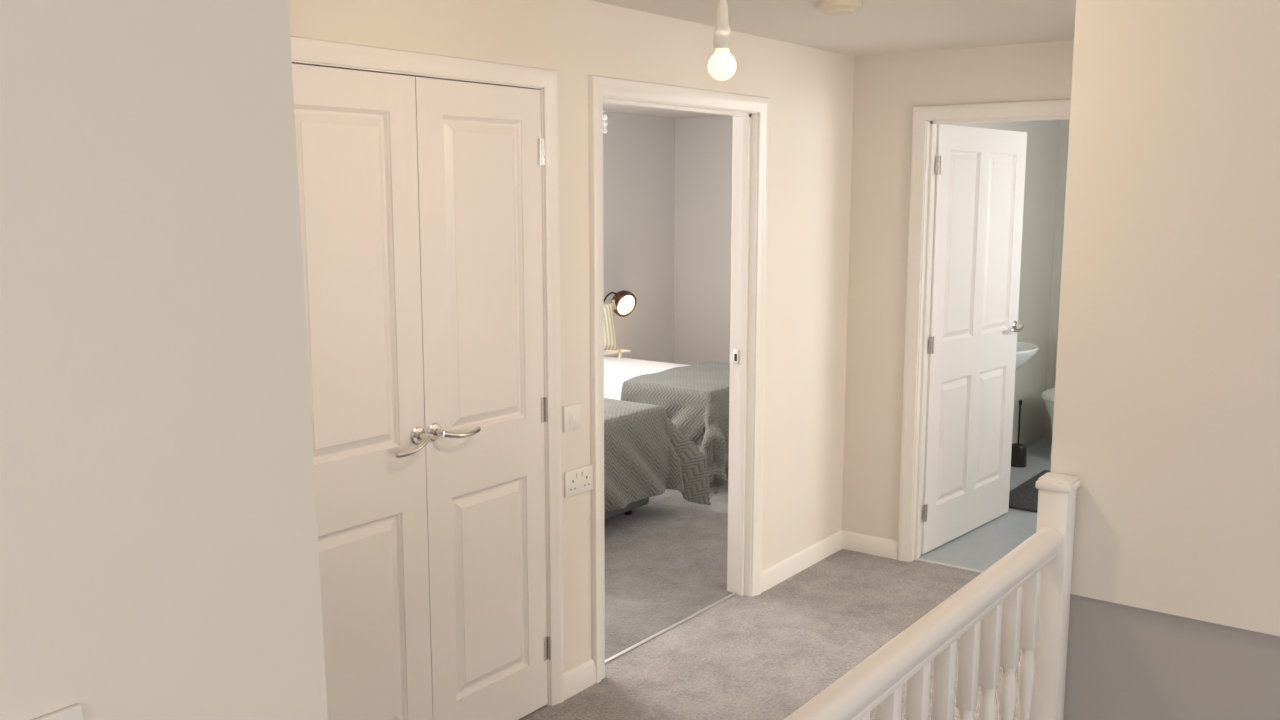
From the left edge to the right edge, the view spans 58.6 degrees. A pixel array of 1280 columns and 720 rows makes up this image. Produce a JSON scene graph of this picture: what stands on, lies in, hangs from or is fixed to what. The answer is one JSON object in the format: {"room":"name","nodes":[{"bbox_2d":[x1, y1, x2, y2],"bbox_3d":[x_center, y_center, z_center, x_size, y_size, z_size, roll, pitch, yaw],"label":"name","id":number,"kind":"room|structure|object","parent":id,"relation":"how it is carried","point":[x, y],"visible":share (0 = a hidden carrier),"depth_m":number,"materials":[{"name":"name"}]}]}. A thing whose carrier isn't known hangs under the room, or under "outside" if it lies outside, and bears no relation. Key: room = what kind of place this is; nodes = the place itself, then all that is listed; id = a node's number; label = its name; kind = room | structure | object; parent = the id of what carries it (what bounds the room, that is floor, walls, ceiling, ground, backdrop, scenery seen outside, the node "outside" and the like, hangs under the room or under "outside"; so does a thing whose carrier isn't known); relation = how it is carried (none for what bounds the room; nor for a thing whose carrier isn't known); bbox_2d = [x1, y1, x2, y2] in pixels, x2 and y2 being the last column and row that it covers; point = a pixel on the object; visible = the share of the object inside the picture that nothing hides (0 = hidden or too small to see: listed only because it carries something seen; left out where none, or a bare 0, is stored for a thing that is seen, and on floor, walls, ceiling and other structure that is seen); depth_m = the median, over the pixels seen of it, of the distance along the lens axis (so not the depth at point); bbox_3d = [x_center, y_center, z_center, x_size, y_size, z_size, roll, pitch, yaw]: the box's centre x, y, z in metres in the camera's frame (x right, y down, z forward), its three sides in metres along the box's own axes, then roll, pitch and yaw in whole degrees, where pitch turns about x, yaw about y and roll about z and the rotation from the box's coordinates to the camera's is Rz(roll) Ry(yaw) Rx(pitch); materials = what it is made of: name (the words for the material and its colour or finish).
{"room":"upstairs landing","nodes":[
{"label":"upstairs landing","id":0,"kind":"room"},
{"bbox_2d":[0,0,327,719],"bbox_3d":[-1.694,0.406,0.955,1.176,2.294,2.601,6,10,36],"label":"wall","id":1,"kind":"structure","parent":0,"point":[159,550],"depth_m":1.39,"materials":[{"name":"paint"}]},
{"bbox_2d":[34,704,82,719],"bbox_3d":[-0.706,0.459,1.300,0.014,0.086,0.146,6,10,36],"label":"light switch","id":2,"kind":"object","parent":1,"relation":"attached to","point":[74,712],"visible":1,"depth_m":1.34,"materials":[{"name":"white plastic"}]},
{"bbox_2d":[603,110,607,133],"bbox_3d":[-0.319,-1.374,6.346,0.275,0.344,0.280,6,10,36],"label":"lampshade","id":3,"kind":"object","parent":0,"point":[605,117],"depth_m":6.32,"materials":[{"name":"white"}]},
{"bbox_2d":[603,112,674,362],"bbox_3d":[-1.287,-0.573,7.588,0.100,2.294,5.350,6,10,36],"label":"wall","id":4,"kind":"structure","parent":0,"point":[639,150],"depth_m":9.20,"materials":[{"name":"paint"}]},
{"bbox_2d":[288,0,1059,672],"bbox_3d":[0.699,-0.195,5.035,0.100,2.294,6.924,6,10,36],"label":"wall","id":5,"kind":"structure","parent":0,"point":[809,91],"depth_m":4.71,"materials":[{"name":"paint"}]},
{"bbox_2d":[292,63,432,719],"bbox_3d":[-0.759,0.249,3.015,0.097,1.992,0.536,6,10,36],"label":"door","id":6,"kind":"structure","parent":5,"relation":"in","point":[356,131],"depth_m":3.06,"materials":[{"name":"white paint"}]},
{"bbox_2d":[290,36,563,705],"bbox_3d":[-0.640,0.186,3.252,0.121,2.060,1.142,6,10,36],"label":"trim","id":7,"kind":"structure","parent":5,"relation":"attached to","point":[304,51],"depth_m":3.55,"materials":[{"name":"white wood"}]},
{"bbox_2d":[415,77,550,719],"bbox_3d":[-0.439,0.186,3.442,0.097,1.992,0.536,6,10,36],"label":"door","id":8,"kind":"structure","parent":5,"relation":"in","point":[481,148],"depth_m":3.42,"materials":[{"name":"white paint"}]},
{"bbox_2d":[563,403,580,432],"bbox_3d":[-0.221,0.190,3.743,0.014,0.086,0.086,6,10,36],"label":"light switch","id":9,"kind":"object","parent":5,"relation":"attached to","point":[571,413],"visible":1,"depth_m":3.73,"materials":[{"name":"white plastic"}]},
{"bbox_2d":[564,464,592,497],"bbox_3d":[-0.202,0.403,3.801,0.013,0.088,0.146,6,10,36],"label":"power socket","id":10,"kind":"object","parent":5,"relation":"attached to","point":[578,480],"visible":1,"depth_m":3.79,"materials":[{"name":"white plastic"}]},
{"bbox_2d":[589,75,768,682],"bbox_3d":[0.125,0.033,4.293,0.148,2.060,1.120,6,10,36],"label":"trim","id":11,"kind":"structure","parent":5,"relation":"attached to","point":[750,145],"depth_m":4.58,"materials":[{"name":"white wood"}]},
{"bbox_2d":[564,530,842,699],"bbox_3d":[-0.163,1.081,3.952,0.016,0.086,3.810,6,10,36],"label":"baseboard","id":12,"kind":"structure","parent":5,"relation":"attached to","point":[581,677],"depth_m":4.97,"materials":[{"name":"white wood"}]},
{"bbox_2d":[733,348,738,364],"bbox_3d":[0.399,-0.014,4.695,0.026,0.065,0.014,6,10,36],"label":"strike plate","id":13,"kind":"object","parent":5,"relation":"attached to","point":[735,351],"visible":1,"depth_m":4.69,"materials":[{"name":"silver metal"}]},
{"bbox_2d":[518,438,1051,719],"bbox_3d":[1.111,1.358,3.332,9.110,0.280,9.500,6,10,36],"label":"floor","id":14,"kind":"structure","parent":0,"point":[764,656],"depth_m":4.60,"materials":[{"name":"grey carpet"}]},
{"bbox_2d":[604,349,630,357],"bbox_3d":[-0.341,0.190,8.482,0.438,0.525,0.380,6,10,36],"label":"nightstand","id":15,"kind":"object","parent":14,"relation":"on","point":[613,353],"visible":0.1,"depth_m":8.40,"materials":[{"name":"white wood"}]},
{"bbox_2d":[604,290,636,316],"bbox_3d":[-0.211,-0.304,8.558,0.405,0.430,0.160,-7,11,-38],"label":"table lamp","id":16,"kind":"object","parent":15,"relation":"on","point":[625,301],"visible":0.8,"depth_m":8.54,"materials":[{"name":"black metal"}]},
{"bbox_2d":[604,398,710,519],"bbox_3d":[-0.905,0.294,6.148,2.224,1.000,1.334,6,10,36],"label":"bed","id":17,"kind":"object","parent":14,"relation":"on","point":[646,455],"visible":0.25,"depth_m":5.84,"materials":[{"name":"grey fabric"}]},
{"bbox_2d":[604,356,729,494],"bbox_3d":[-0.056,0.120,7.328,2.175,1.000,1.295,6,10,36],"label":"bed","id":18,"kind":"object","parent":14,"relation":"on","point":[695,398],"visible":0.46,"depth_m":6.55,"materials":[{"name":"grey fabric"}]},
{"bbox_2d":[604,300,622,357],"bbox_3d":[-0.320,-0.206,7.840,0.376,0.398,0.170,-4,9,-23],"label":"cushion","id":19,"kind":"object","parent":18,"relation":"on","point":[610,339],"visible":0.28,"depth_m":7.83,"materials":[{"name":"fabric"}]},
{"bbox_2d":[604,356,689,399],"bbox_3d":[0.085,0.219,7.247,1.526,0.308,1.021,6,10,36],"label":"mattress","id":20,"kind":"object","parent":18,"relation":"on","point":[624,378],"depth_m":6.83,"materials":[{"name":"white fabric"}]},
{"bbox_2d":[605,592,735,662],"bbox_3d":[0.114,1.048,4.451,0.014,0.006,0.992,6,10,36],"label":"threshold strip","id":21,"kind":"object","parent":14,"relation":"on","point":[734,593],"visible":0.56,"depth_m":4.44,"materials":[{"name":"white metal"}]},
{"bbox_2d":[784,472,1079,719],"bbox_3d":[0.311,1.060,1.855,0.080,1.340,2.270,6,10,36],"label":"balustrade","id":22,"kind":"object","parent":14,"relation":"on","point":[1022,600],"visible":1,"depth_m":2.33,"materials":[{"name":"white wood"}]},
{"bbox_2d":[917,558,983,572],"bbox_3d":[1.662,0.966,5.017,0.952,0.005,0.025,6,10,36],"label":"threshold strip","id":23,"kind":"object","parent":14,"relation":"on","point":[918,559],"visible":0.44,"depth_m":5.19,"materials":[{"name":"white metal"}]},
{"bbox_2d":[1011,399,1026,467],"bbox_3d":[2.356,0.451,7.086,0.110,0.420,0.110,6,10,36],"label":"toilet brush","id":24,"kind":"object","parent":14,"relation":"on","point":[1019,451],"visible":0.86,"depth_m":7.06,"materials":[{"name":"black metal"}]},
{"bbox_2d":[1009,470,1049,511],"bbox_3d":[2.411,0.754,6.410,0.560,0.018,0.920,6,10,36],"label":"bath mat","id":25,"kind":"object","parent":14,"relation":"on","point":[1024,496],"visible":0.24,"depth_m":6.34,"materials":[{"name":"grey fabric"}]},
{"bbox_2d":[1041,388,1054,460],"bbox_3d":[2.878,0.235,7.321,0.833,0.780,0.418,-8,12,-44],"label":"toilet","id":26,"kind":"object","parent":14,"relation":"on","point":[1048,396],"visible":0.12,"depth_m":7.17,"materials":[{"name":"white ceramic"}]},
{"bbox_2d":[591,0,1075,117],"bbox_3d":[1.113,-1.099,2.969,9.310,0.100,9.700,6,10,36],"label":"ceiling","id":27,"kind":"structure","parent":0,"point":[879,27],"depth_m":4.09,"materials":[{"name":"white paint"}]},
{"bbox_2d":[708,0,735,80],"bbox_3d":[0.172,-0.771,2.364,0.080,0.374,0.080,6,10,36],"label":"pendant bulb","id":28,"kind":"object","parent":27,"relation":"hanging from","point":[721,65],"visible":1,"depth_m":2.36,"materials":[{"name":"white glass"}]},
{"bbox_2d":[816,0,862,15],"bbox_3d":[0.641,-1.133,3.671,0.148,0.040,0.148,6,10,36],"label":"smoke detector","id":29,"kind":"object","parent":27,"relation":"attached to","point":[829,7],"visible":1,"depth_m":3.63,"materials":[{"name":"beige plastic"}]},
{"bbox_2d":[674,116,1069,438],"bbox_3d":[2.409,-0.647,8.106,5.210,2.294,0.100,6,10,36],"label":"wall","id":30,"kind":"structure","parent":0,"point":[703,145],"depth_m":9.38,"materials":[{"name":"paint"}]},
{"bbox_2d":[842,40,1073,540],"bbox_3d":[1.676,-0.167,4.849,1.691,2.294,0.100,6,10,36],"label":"wall","id":31,"kind":"structure","parent":0,"point":[887,87],"depth_m":5.16,"materials":[{"name":"paint"}]},
{"bbox_2d":[842,530,897,559],"bbox_3d":[1.601,0.928,4.994,1.590,0.086,0.016,6,10,36],"label":"baseboard","id":32,"kind":"structure","parent":31,"relation":"attached to","point":[873,545],"depth_m":5.37,"materials":[{"name":"white wood"}]},
{"bbox_2d":[921,124,1026,553],"bbox_3d":[1.622,-0.121,5.561,0.163,1.980,0.979,7,11,41],"label":"door","id":33,"kind":"structure","parent":31,"relation":"in","point":[980,172],"depth_m":5.51,"materials":[{"name":"white paint"}]},
{"bbox_2d":[897,99,1070,561],"bbox_3d":[1.669,-0.052,4.875,1.080,2.060,0.148,6,10,36],"label":"trim","id":34,"kind":"structure","parent":31,"relation":"attached to","point":[926,119],"depth_m":5.09,"materials":[{"name":"white wood"}]},
{"bbox_2d":[1015,342,1038,370],"bbox_3d":[1.935,0.301,6.297,0.462,0.946,0.540,6,10,36],"label":"basin","id":35,"kind":"object","parent":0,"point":[1025,352],"visible":0.1,"depth_m":6.12,"materials":[{"name":"white ceramic"}]},
{"bbox_2d":[1063,594,1088,719],"bbox_3d":[1.105,1.028,2.898,0.096,1.000,0.280,6,10,36],"label":"wall","id":36,"kind":"structure","parent":0,"point":[1079,605],"depth_m":2.72,"materials":[{"name":"beige paint"}]},
{"bbox_2d":[1050,0,1279,719],"bbox_3d":[2.816,1.615,1.686,4.385,4.894,0.300,6,10,36],"label":"wall","id":37,"kind":"structure","parent":0,"point":[1166,418],"depth_m":2.50,"materials":[{"name":"paint"}]}
]}

